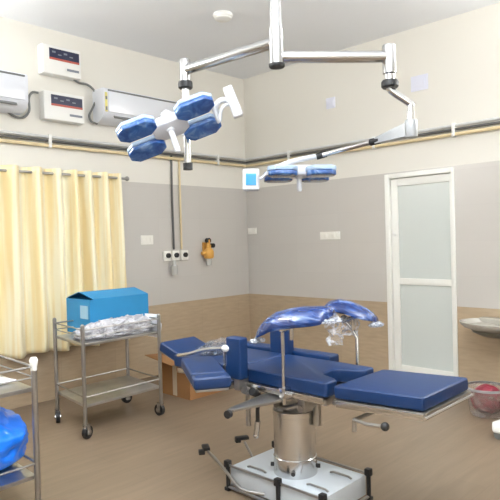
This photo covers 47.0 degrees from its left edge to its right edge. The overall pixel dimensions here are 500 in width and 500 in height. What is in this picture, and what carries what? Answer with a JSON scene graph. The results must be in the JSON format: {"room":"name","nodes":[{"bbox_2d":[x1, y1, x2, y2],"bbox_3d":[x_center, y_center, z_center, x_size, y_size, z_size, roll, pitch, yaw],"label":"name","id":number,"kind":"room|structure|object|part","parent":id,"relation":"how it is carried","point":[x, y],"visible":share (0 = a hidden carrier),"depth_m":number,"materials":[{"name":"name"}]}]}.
{"room":"operating room","nodes":[
{"label":"operating room","id":0,"kind":"room"},
{"bbox_2d":[0,17,249,409],"bbox_3d":[-2.431,-0.264,4.940,0.120,3.593,7.020,-1,1,44],"label":"wall","id":1,"kind":"structure","parent":0,"point":[210,304],"depth_m":6.25,"materials":[{"name":"paint"}]},
{"bbox_2d":[0,70,27,114],"bbox_3d":[-2.401,-1.368,4.744,0.214,0.325,1.090,-1,1,44],"label":"air conditioner","id":2,"kind":"object","parent":1,"relation":"attached to","point":[13,86],"visible":1,"depth_m":4.99,"materials":[{"name":"white plastic"}]},
{"bbox_2d":[0,70,24,76],"bbox_3d":[-2.327,-1.509,4.681,0.018,0.016,1.010,-1,1,44],"label":"grille","id":3,"kind":"object","parent":2,"relation":"attached to","point":[2,72],"depth_m":4.95,"materials":[{"name":"grey plastic"}]},
{"bbox_3d":[-2.324,-1.399,4.683,0.014,0.205,1.010,-1,1,44],"label":"panel","id":4,"kind":"part","parent":2,"relation":"part of","materials":[{"name":"white plastic"}]},
{"bbox_2d":[46,134,51,147],"bbox_3d":[-1.881,-1.018,5.392,0.056,0.125,0.028,-1,1,44],"label":"clip","id":5,"kind":"object","parent":1,"relation":"attached to","point":[49,142],"visible":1,"depth_m":5.37,"materials":[{"name":"white plastic"}]},
{"bbox_2d":[0,117,499,160],"bbox_3d":[-0.041,-1.060,2.515,6.659,0.028,6.859,-1,1,44],"label":"gas pipe","id":6,"kind":"object","parent":5,"relation":"attached to","point":[494,118],"visible":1,"depth_m":5.79,"materials":[{"name":"grey metal"}]},
{"bbox_2d":[37,43,80,80],"bbox_3d":[-1.801,-1.774,5.448,0.105,0.270,0.390,-1,1,44],"label":"stabilizer","id":7,"kind":"object","parent":1,"relation":"attached to","point":[53,61],"visible":1,"depth_m":5.39,"materials":[{"name":"white plastic"}]},
{"bbox_2d":[73,80,97,124],"bbox_3d":[-1.616,-1.455,5.657,0.035,0.416,0.267,-1,1,42],"label":"power cable","id":8,"kind":"object","parent":7,"relation":"attached to","point":[76,81],"visible":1,"depth_m":5.69,"materials":[{"name":"grey plastic"}]},
{"bbox_2d":[39,90,83,124],"bbox_3d":[-1.783,-1.347,5.463,0.105,0.265,0.410,-1,1,44],"label":"stabilizer","id":9,"kind":"object","parent":1,"relation":"attached to","point":[58,107],"visible":0.99,"depth_m":5.41,"materials":[{"name":"white plastic"}]},
{"bbox_2d":[8,91,38,118],"bbox_3d":[-2.062,-1.320,5.204,0.310,0.276,0.039,-2,1,-42],"label":"power cable","id":10,"kind":"object","parent":9,"relation":"attached to","point":[31,92],"visible":0.97,"depth_m":5.24,"materials":[{"name":"grey plastic"}]},
{"bbox_2d":[0,169,128,180],"bbox_3d":[-1.941,-0.705,5.278,0.124,0.048,1.914,-1,1,44],"label":"curtain rod","id":11,"kind":"object","parent":1,"relation":"attached to","point":[126,178],"visible":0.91,"depth_m":5.44,"materials":[{"name":"metal"}]},
{"bbox_2d":[0,165,129,358],"bbox_3d":[-1.883,0.098,5.272,0.143,1.702,1.746,-1,1,44],"label":"curtain","id":12,"kind":"object","parent":11,"relation":"hanging from","point":[61,237],"visible":0.83,"depth_m":5.34,"materials":[{"name":"beige fabric"}]},
{"bbox_2d":[92,87,176,126],"bbox_3d":[-1.135,-1.445,6.056,0.214,0.325,1.040,-1,1,44],"label":"air conditioner","id":13,"kind":"object","parent":1,"relation":"attached to","point":[112,107],"visible":0.54,"depth_m":5.78,"materials":[{"name":"white plastic"}]},
{"bbox_3d":[-1.058,-1.476,5.995,0.014,0.205,0.960,-1,1,44],"label":"panel","id":14,"kind":"part","parent":13,"relation":"part of","materials":[{"name":"white plastic"}]},
{"bbox_2d":[108,89,176,103],"bbox_3d":[-1.061,-1.586,5.993,0.018,0.016,0.960,-1,1,44],"label":"grille","id":15,"kind":"object","parent":13,"relation":"attached to","point":[110,91],"depth_m":5.91,"materials":[{"name":"grey plastic"}]},
{"bbox_2d":[141,235,152,244],"bbox_3d":[-1.109,-0.109,6.209,0.017,0.100,0.160,-1,1,44],"label":"switch plate","id":16,"kind":"object","parent":1,"relation":"attached to","point":[145,239],"visible":1,"depth_m":6.20,"materials":[{"name":"white plastic"}]},
{"bbox_2d":[163,251,177,274],"bbox_3d":[-0.886,0.143,6.400,0.159,0.265,0.080,-2,1,-15],"label":"outlet","id":17,"kind":"object","parent":1,"relation":"attached to","point":[166,254],"visible":1,"depth_m":6.38,"materials":[{"name":"white plastic"}]},
{"bbox_2d":[171,260,177,274],"bbox_3d":[-0.842,0.195,6.408,0.072,0.160,0.072,-1,1,44],"label":"cup","id":18,"kind":"object","parent":17,"relation":"on","point":[174,268],"depth_m":6.38,"materials":[{"name":"grey"}]},
{"bbox_2d":[170,156,174,248],"bbox_3d":[-0.869,-0.531,6.449,0.024,1.050,0.029,-1,1,44],"label":"pipe","id":19,"kind":"object","parent":1,"relation":"attached to","point":[171,165],"visible":1,"depth_m":6.44,"materials":[{"name":"grey metal"}]},
{"bbox_2d":[171,251,179,260],"bbox_3d":[-0.832,0.063,6.470,0.050,0.110,0.100,-1,1,44],"label":"outlet","id":20,"kind":"object","parent":1,"relation":"attached to","point":[174,254],"visible":0.99,"depth_m":6.45,"materials":[{"name":"white plastic"}]},
{"bbox_2d":[178,160,182,248],"bbox_3d":[-0.791,-0.514,6.530,0.022,1.010,0.022,-2,1,-23],"label":"pipe","id":21,"kind":"object","parent":1,"relation":"attached to","point":[179,174],"visible":1,"depth_m":6.52,"materials":[{"name":"beige metal"}]},
{"bbox_2d":[180,250,187,259],"bbox_3d":[-0.742,0.059,6.564,0.050,0.110,0.100,-1,1,44],"label":"outlet","id":22,"kind":"object","parent":1,"relation":"attached to","point":[183,253],"visible":1,"depth_m":6.54,"materials":[{"name":"white plastic"}]},
{"bbox_2d":[201,238,214,264],"bbox_3d":[-0.502,0.019,6.755,0.130,0.320,0.180,-1,1,44],"label":"oxygen flowmeter","id":23,"kind":"object","parent":1,"relation":"attached to","point":[207,252],"visible":1,"depth_m":6.74,"materials":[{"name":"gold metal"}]},
{"bbox_3d":[-0.529,-0.011,6.807,0.020,0.160,0.080,-1,1,44],"label":"wall plate","id":24,"kind":"part","parent":23,"relation":"part of","materials":[{"name":"gold metal"}]},
{"bbox_2d":[206,259,211,264],"bbox_3d":[-0.482,0.141,6.768,0.064,0.076,0.064,-1,1,44],"label":"cup","id":25,"kind":"object","parent":23,"relation":"on","point":[208,261],"depth_m":6.74,"materials":[{"name":"grey plastic"}]},
{"bbox_2d":[215,154,219,164],"bbox_3d":[-0.396,-1.085,6.931,0.056,0.125,0.028,-1,1,44],"label":"clip","id":26,"kind":"object","parent":1,"relation":"attached to","point":[217,161],"visible":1,"depth_m":6.91,"materials":[{"name":"white plastic"}]},
{"bbox_2d":[0,126,499,166],"bbox_3d":[-0.039,-0.980,2.518,6.662,0.032,6.862,-1,1,44],"label":"gas pipe","id":27,"kind":"object","parent":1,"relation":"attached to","point":[493,127],"visible":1,"depth_m":5.70,"materials":[{"name":"beige"}]},
{"bbox_2d":[0,121,499,163],"bbox_3d":[-0.040,-1.024,2.517,6.661,0.026,6.861,-1,1,44],"label":"gas pipe","id":28,"kind":"object","parent":1,"relation":"attached to","point":[496,122],"visible":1,"depth_m":5.70,"materials":[{"name":"grey metal"}]},
{"bbox_2d":[0,375,499,499],"bbox_3d":[0.028,1.457,2.558,6.700,0.100,6.900,-1,1,44],"label":"floor","id":29,"kind":"structure","parent":0,"point":[132,452],"depth_m":3.98,"materials":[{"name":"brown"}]},
{"bbox_2d":[0,355,40,499],"bbox_3d":[-1.569,1.002,3.036,0.844,0.880,0.662,-1,1,44],"label":"trolley","id":30,"kind":"object","parent":29,"relation":"on","point":[15,474],"visible":0.94,"depth_m":2.96,"materials":[{"name":"metal"}]},
{"bbox_2d":[0,377,15,382],"bbox_3d":[-1.584,0.679,3.057,0.501,0.050,0.471,-1,1,44],"label":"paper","id":31,"kind":"object","parent":30,"relation":"on","point":[2,379],"visible":0.92,"depth_m":3.05,"materials":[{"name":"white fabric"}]},
{"bbox_2d":[0,407,28,469],"bbox_3d":[-1.453,0.996,3.063,0.547,0.341,0.484,-1,1,44],"label":"plastic bag","id":32,"kind":"object","parent":30,"relation":"on","point":[13,430],"visible":1,"depth_m":2.98,"materials":[{"name":"blue plastic"}]},
{"bbox_2d":[0,375,30,397],"bbox_3d":[-1.575,0.728,3.030,0.778,0.022,0.591,-1,1,44],"label":"shelf","id":33,"kind":"object","parent":30,"relation":"attached to","point":[14,388],"depth_m":2.94,"materials":[{"name":"metal"}]},
{"bbox_3d":[-1.577,0.639,3.029,0.802,0.065,0.612,-1,1,44],"label":"guard rail","id":34,"kind":"part","parent":30,"relation":"part of","materials":[{"name":"metal"}]},
{"bbox_2d":[0,462,33,490],"bbox_3d":[-1.562,1.183,3.038,0.778,0.022,0.591,-1,1,44],"label":"shelf","id":35,"kind":"object","parent":30,"relation":"attached to","point":[21,476],"depth_m":2.95,"materials":[{"name":"metal"}]},
{"bbox_3d":[-1.564,1.112,3.037,0.802,0.012,0.612,-1,1,44],"label":"guard rail","id":36,"kind":"part","parent":30,"relation":"part of","materials":[{"name":"metal"}]},
{"bbox_3d":[-1.104,0.951,2.968,0.031,0.760,0.030,-1,1,44],"label":"post","id":37,"kind":"part","parent":30,"relation":"part of","materials":[{"name":"metal"}]},
{"bbox_2d":[52,313,164,438],"bbox_3d":[-1.179,0.972,4.768,0.639,0.860,0.836,-1,1,44],"label":"trolley","id":38,"kind":"object","parent":29,"relation":"on","point":[123,388],"visible":0.95,"depth_m":4.71,"materials":[{"name":"metal"}]},
{"bbox_3d":[-1.595,0.942,4.727,0.031,0.745,0.030,-1,1,44],"label":"post","id":39,"kind":"part","parent":38,"relation":"part of","materials":[{"name":"metal"}]},
{"bbox_3d":[-1.237,0.939,4.285,0.031,0.745,0.030,-1,1,44],"label":"post","id":40,"kind":"part","parent":38,"relation":"part of","materials":[{"name":"metal"}]},
{"bbox_2d":[56,330,156,345],"bbox_3d":[-1.185,0.701,4.763,0.576,0.022,0.763,-1,1,44],"label":"shelf","id":41,"kind":"object","parent":38,"relation":"attached to","point":[66,337],"depth_m":4.54,"materials":[{"name":"metal"}]},
{"bbox_3d":[-1.187,0.613,4.761,0.597,0.063,0.787,-1,1,44],"label":"guard rail","id":42,"kind":"part","parent":38,"relation":"part of","materials":[{"name":"metal"}]},
{"bbox_2d":[66,287,148,332],"bbox_3d":[-1.232,0.515,4.992,0.380,0.342,0.579,-1,1,44],"label":"carton","id":43,"kind":"object","parent":38,"relation":"on","point":[87,307],"visible":0.75,"depth_m":4.85,"materials":[{"name":"blue cardboard"}]},
{"bbox_3d":[-1.174,1.090,4.769,0.597,0.012,0.787,-1,1,44],"label":"guard rail","id":44,"kind":"part","parent":38,"relation":"part of","materials":[{"name":"metal"}]},
{"bbox_2d":[58,375,158,407],"bbox_3d":[-1.172,1.161,4.771,0.576,0.022,0.763,-1,1,44],"label":"shelf","id":45,"kind":"object","parent":38,"relation":"attached to","point":[115,383],"depth_m":4.72,"materials":[{"name":"metal"}]},
{"bbox_2d":[72,314,153,339],"bbox_3d":[-1.097,0.613,4.672,0.326,0.151,0.728,-1,1,42],"label":"plastic bag","id":46,"kind":"object","parent":38,"relation":"on","point":[127,318],"visible":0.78,"depth_m":4.57,"materials":[{"name":"grey"}]},
{"bbox_3d":[-1.120,0.920,5.248,0.031,0.745,0.030,-1,1,44],"label":"post","id":47,"kind":"part","parent":38,"relation":"part of","materials":[{"name":"metal"}]},
{"bbox_2d":[145,313,161,336],"bbox_3d":[-0.825,0.645,4.909,0.191,0.201,0.038,-1,1,44],"label":"paper sheet","id":48,"kind":"object","parent":38,"relation":"hanging from","point":[146,314],"visible":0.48,"depth_m":4.90,"materials":[{"name":"white paper"}]},
{"bbox_3d":[-0.755,0.917,4.820,0.031,0.745,0.030,-1,1,44],"label":"post","id":49,"kind":"part","parent":38,"relation":"part of","materials":[{"name":"metal"}]},
{"bbox_2d":[145,353,224,399],"bbox_3d":[-0.536,1.173,5.447,0.640,0.400,0.670,-1,1,44],"label":"carton","id":50,"kind":"object","parent":29,"relation":"on","point":[174,383],"visible":0.3,"depth_m":5.39,"materials":[{"name":"beige cardboard"}]},
{"bbox_2d":[160,299,472,499],"bbox_3d":[0.114,0.832,3.190,1.968,1.123,0.983,-1,1,44],"label":"table","id":51,"kind":"object","parent":29,"relation":"on","point":[297,381],"visible":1,"depth_m":3.10,"materials":[{"name":"leather"}]},
{"bbox_2d":[160,336,210,359],"bbox_3d":[-0.427,0.672,3.888,0.223,0.120,0.300,-1,1,44],"label":"cushion","id":52,"kind":"object","parent":51,"relation":"on","point":[171,348],"depth_m":3.85,"materials":[{"name":"blue leather"}]},
{"bbox_2d":[181,356,225,382],"bbox_3d":[-0.265,0.668,3.216,0.190,0.062,0.430,-2,1,-14],"label":"cushion","id":53,"kind":"object","parent":51,"relation":"on","point":[205,366],"depth_m":3.16,"materials":[{"name":"blue leather"}]},
{"bbox_3d":[-0.251,0.708,3.163,0.170,0.012,0.520,-2,1,-14],"label":"armboard plate","id":54,"kind":"part","parent":51,"relation":"part of","materials":[{"name":"leather"}]},
{"bbox_2d":[174,345,280,371],"bbox_3d":[-0.128,0.688,3.600,0.560,0.075,0.444,-1,1,44],"label":"cushion","id":55,"kind":"object","parent":51,"relation":"on","point":[254,355],"depth_m":3.57,"materials":[{"name":"blue leather"}]},
{"bbox_3d":[-0.128,1.310,3.349,0.034,0.175,0.034,-1,1,44],"label":"corner post","id":56,"kind":"part","parent":51,"relation":"part of","materials":[{"name":"black rubber"}]},
{"bbox_3d":[-0.106,0.801,2.805,0.040,0.040,0.021,-1,1,30],"label":"plate","id":57,"kind":"part","parent":51,"relation":"part of","materials":[{"name":"black plastic"}]},
{"bbox_3d":[-0.113,0.647,3.191,0.030,0.245,0.095,-1,1,44],"label":"bar post","id":58,"kind":"part","parent":51,"relation":"part of","materials":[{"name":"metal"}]},
{"bbox_3d":[-0.132,1.302,3.371,0.111,0.088,0.622,-2,1,-34],"label":"pedal rod","id":59,"kind":"part","parent":51,"relation":"part of","materials":[{"name":"metal"}]},
{"bbox_3d":[-0.022,0.761,3.119,0.043,0.054,0.050,-1,1,44],"label":"clamp knob","id":60,"kind":"part","parent":51,"relation":"part of","materials":[{"name":"metal"}]},
{"bbox_3d":[-0.010,0.876,3.195,0.028,0.200,0.028,-1,1,44],"label":"stub leg","id":61,"kind":"part","parent":51,"relation":"part of","materials":[{"name":"metal"}]},
{"bbox_3d":[-0.002,1.259,3.574,0.025,0.096,0.170,-2,1,-24],"label":"pedal rod","id":62,"kind":"part","parent":51,"relation":"part of","materials":[{"name":"metal"}]},
{"bbox_3d":[-0.030,0.742,3.212,1.120,0.030,0.056,-1,1,44],"label":"rail","id":63,"kind":"part","parent":51,"relation":"part of","materials":[{"name":"metal"}]},
{"bbox_3d":[0.021,0.760,3.077,0.043,0.054,0.050,-1,1,44],"label":"clamp knob","id":64,"kind":"part","parent":51,"relation":"part of","materials":[{"name":"black rubber"}]},
{"bbox_3d":[0.038,1.247,3.276,0.144,0.019,0.012,-1,1,44],"label":"plate handle","id":65,"kind":"part","parent":51,"relation":"part of","materials":[{"name":"metal"}]},
{"bbox_3d":[0.037,0.983,3.151,0.045,0.099,0.034,-1,1,15],"label":"crank handle","id":66,"kind":"part","parent":51,"relation":"part of","materials":[{"name":"silver metal"}]},
{"bbox_3d":[0.043,0.862,3.140,0.031,0.173,0.034,-2,1,-23],"label":"crank arm","id":67,"kind":"part","parent":51,"relation":"part of","materials":[{"name":"silver metal"}]},
{"bbox_3d":[0.045,0.780,2.937,0.170,0.014,0.389,-1,1,44],"label":"plate","id":68,"kind":"part","parent":51,"relation":"part of","materials":[{"name":"metal"}]},
{"bbox_3d":[0.150,1.307,3.075,0.034,0.175,0.034,-1,1,44],"label":"corner post","id":69,"kind":"part","parent":51,"relation":"part of","materials":[{"name":"black rubber"}]},
{"bbox_3d":[0.130,0.773,3.355,1.050,0.066,0.400,-1,1,44],"label":"under frame","id":70,"kind":"part","parent":51,"relation":"part of","materials":[{"name":"metal"}]},
{"bbox_2d":[247,341,338,361],"bbox_3d":[0.231,0.654,3.684,0.760,0.055,0.098,-1,1,44],"label":"cushion","id":71,"kind":"object","parent":51,"relation":"on","point":[259,346],"depth_m":3.54,"materials":[{"name":"blue leather"}]},
{"bbox_3d":[0.263,1.305,3.260,0.703,0.144,0.433,-1,1,44],"label":"rail","id":72,"kind":"part","parent":51,"relation":"part of","materials":[{"name":"metal"}]},
{"bbox_2d":[248,354,373,396],"bbox_3d":[0.305,0.683,3.182,0.615,0.075,0.444,-1,1,44],"label":"seat cushion","id":73,"kind":"object","parent":51,"relation":"on","point":[304,376],"depth_m":3.09,"materials":[{"name":"blue leather"}]},
{"bbox_3d":[0.354,1.243,3.013,0.144,0.019,0.012,-1,1,44],"label":"plate handle","id":74,"kind":"part","parent":51,"relation":"part of","materials":[{"name":"metal"}]},
{"bbox_3d":[0.365,1.304,2.873,0.034,0.175,0.034,-1,1,44],"label":"corner post","id":75,"kind":"part","parent":51,"relation":"part of","materials":[{"name":"black rubber"}]},
{"bbox_3d":[0.499,1.236,3.164,0.144,0.019,0.012,-1,1,44],"label":"plate handle","id":76,"kind":"part","parent":51,"relation":"part of","materials":[{"name":"metal"}]},
{"bbox_3d":[0.533,0.810,2.614,0.028,0.073,0.183,-2,1,-38],"label":"clamp lever","id":77,"kind":"part","parent":51,"relation":"part of","materials":[{"name":"metal"}]},
{"bbox_3d":[0.654,1.291,3.173,0.034,0.175,0.034,-1,1,44],"label":"corner post","id":78,"kind":"part","parent":51,"relation":"part of","materials":[{"name":"black rubber"}]},
{"bbox_3d":[0.597,0.781,2.543,0.040,0.040,0.040,-1,1,44],"label":"lever knob","id":79,"kind":"part","parent":51,"relation":"part of","materials":[{"name":"black plastic"}]},
{"bbox_2d":[334,370,467,410],"bbox_3d":[0.728,0.665,2.772,0.471,0.083,0.456,-1,1,44],"label":"cushion","id":80,"kind":"object","parent":51,"relation":"on","point":[382,390],"depth_m":2.66,"materials":[{"name":"blue leather"}]},
{"bbox_3d":[0.734,0.705,2.769,0.478,0.035,0.464,-1,1,44],"label":"leg plate","id":81,"kind":"part","parent":51,"relation":"part of","materials":[{"name":"metal"}]},
{"bbox_3d":[0.743,0.717,2.760,0.463,0.050,0.486,-1,1,44],"label":"leg rail","id":82,"kind":"part","parent":51,"relation":"part of","materials":[{"name":"metal"}]},
{"bbox_2d":[467,381,499,415],"bbox_3d":[1.903,1.205,4.617,0.346,0.226,0.346,-1,1,44],"label":"waste bin","id":83,"kind":"object","parent":29,"relation":"on","point":[471,382],"visible":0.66,"depth_m":4.56,"materials":[{"name":"beige"}]},
{"bbox_2d":[470,384,499,413],"bbox_3d":[1.903,1.194,4.616,0.254,0.234,0.252,-1,1,44],"label":"bag","id":84,"kind":"object","parent":83,"relation":"in","point":[481,402],"visible":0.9,"depth_m":4.53,"materials":[{"name":"red plastic"}]},
{"bbox_2d":[492,420,499,439],"bbox_3d":[1.984,1.274,4.089,0.406,0.105,0.465,-1,1,44],"label":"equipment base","id":85,"kind":"object","parent":29,"relation":"on","point":[496,424],"visible":1,"depth_m":4.05,"materials":[{"name":"white plastic"}]},
{"bbox_2d":[0,0,499,78],"bbox_3d":[-0.071,-2.135,2.497,6.940,0.100,7.140,-1,1,44],"label":"ceiling","id":86,"kind":"structure","parent":0,"point":[172,30],"depth_m":5.36,"materials":[{"name":"white paint"}]},
{"bbox_2d":[213,10,232,22],"bbox_3d":[-0.244,-2.097,5.182,0.180,0.058,0.180,-1,1,44],"label":"ceiling lamp","id":87,"kind":"object","parent":86,"relation":"attached to","point":[222,16],"visible":1,"depth_m":5.13,"materials":[{"name":"white plastic"}]},
{"bbox_2d":[214,14,231,22],"bbox_3d":[-0.243,-2.082,5.183,0.156,0.028,0.156,-1,1,44],"label":"diffuser","id":88,"kind":"object","parent":87,"relation":"attached to","point":[222,18],"depth_m":5.14,"materials":[{"name":"white plastic"}]},
{"bbox_2d":[115,0,417,191],"bbox_3d":[0.028,-1.245,3.580,1.721,1.721,0.925,-2,1,-13],"label":"light","id":89,"kind":"object","parent":86,"relation":"hanging from","point":[169,125],"visible":1,"depth_m":3.55,"materials":[{"name":"silver metal"}]},
{"bbox_3d":[-0.478,-0.687,3.571,0.056,0.194,0.157,-2,1,-25],"label":"sterile handle","id":90,"kind":"part","parent":89,"relation":"part of","materials":[{"name":"white plastic"}]},
{"bbox_3d":[-0.139,-1.189,3.542,0.757,0.066,0.066,-1,1,40],"label":"swing arm","id":91,"kind":"part","parent":89,"relation":"part of","materials":[{"name":"silver metal"}]},
{"bbox_3d":[0.336,-0.460,3.931,0.056,0.123,0.056,-1,1,44],"label":"sterile handle","id":92,"kind":"part","parent":89,"relation":"part of","materials":[{"name":"white plastic"}]},
{"bbox_3d":[0.482,-1.117,3.328,0.663,0.068,0.068,-2,1,-5],"label":"swing arm","id":93,"kind":"part","parent":89,"relation":"part of","materials":[{"name":"silver metal"}]},
{"bbox_3d":[0.861,-0.702,3.458,0.056,0.090,0.265,-2,1,-39],"label":"spring arm","id":94,"kind":"part","parent":89,"relation":"part of","materials":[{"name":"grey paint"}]},
{"bbox_2d":[243,2,499,389],"bbox_3d":[2.416,-0.399,5.053,6.700,3.593,0.120,-1,1,44],"label":"wall","id":95,"kind":"structure","parent":0,"point":[285,110],"depth_m":6.08,"materials":[{"name":"paint"}]},
{"bbox_2d":[248,228,256,233],"bbox_3d":[0.027,-0.239,7.270,0.150,0.080,0.017,-1,1,44],"label":"switch plate","id":96,"kind":"object","parent":95,"relation":"attached to","point":[250,230],"visible":1,"depth_m":7.25,"materials":[{"name":"white plastic"}]},
{"bbox_2d":[320,231,339,239],"bbox_3d":[0.898,-0.162,6.433,0.263,0.084,0.017,-1,1,44],"label":"switch plate","id":97,"kind":"object","parent":95,"relation":"attached to","point":[323,235],"visible":1,"depth_m":6.42,"materials":[{"name":"white plastic"}]},
{"bbox_2d":[326,97,334,108],"bbox_3d":[0.892,-1.629,6.375,0.120,0.120,0.017,-1,1,44],"label":"switch plate","id":98,"kind":"object","parent":95,"relation":"attached to","point":[330,102],"visible":1,"depth_m":6.37,"materials":[{"name":"white plastic"}]},
{"bbox_2d":[411,73,427,91],"bbox_3d":[1.658,-1.637,5.635,0.180,0.150,0.017,-1,1,44],"label":"switch plate","id":99,"kind":"object","parent":95,"relation":"attached to","point":[420,82],"visible":1,"depth_m":5.62,"materials":[{"name":"white plastic"}]},
{"bbox_2d":[384,167,458,376],"bbox_3d":[1.724,0.263,5.739,0.740,2.085,0.135,-1,1,44],"label":"door","id":100,"kind":"structure","parent":95,"relation":"in","point":[419,205],"depth_m":5.72,"materials":[{"name":"frosted glass"},{"name":"white painted metal"}]},
{"bbox_3d":[1.729,-0.184,5.703,0.551,0.940,0.016,-1,1,44],"label":"panel","id":101,"kind":"part","parent":100,"relation":"part of","materials":[{"name":"white glass"}]},
{"bbox_3d":[1.755,0.762,5.719,0.551,0.825,0.016,-1,1,44],"label":"panel","id":102,"kind":"part","parent":100,"relation":"part of","materials":[{"name":"white glass"}]},
{"bbox_2d":[451,123,456,136],"bbox_3d":[1.911,-1.122,5.387,0.028,0.125,0.056,-1,1,44],"label":"clip","id":103,"kind":"object","parent":95,"relation":"attached to","point":[453,127],"visible":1,"depth_m":5.37,"materials":[{"name":"white plastic"}]},
{"bbox_2d":[459,317,499,338],"bbox_3d":[2.136,0.684,4.944,0.656,0.139,0.493,-1,1,44],"label":"sink","id":104,"kind":"object","parent":95,"relation":"attached to","point":[489,327],"visible":1,"depth_m":4.94,"materials":[{"name":"grey ceramic"}]}
]}

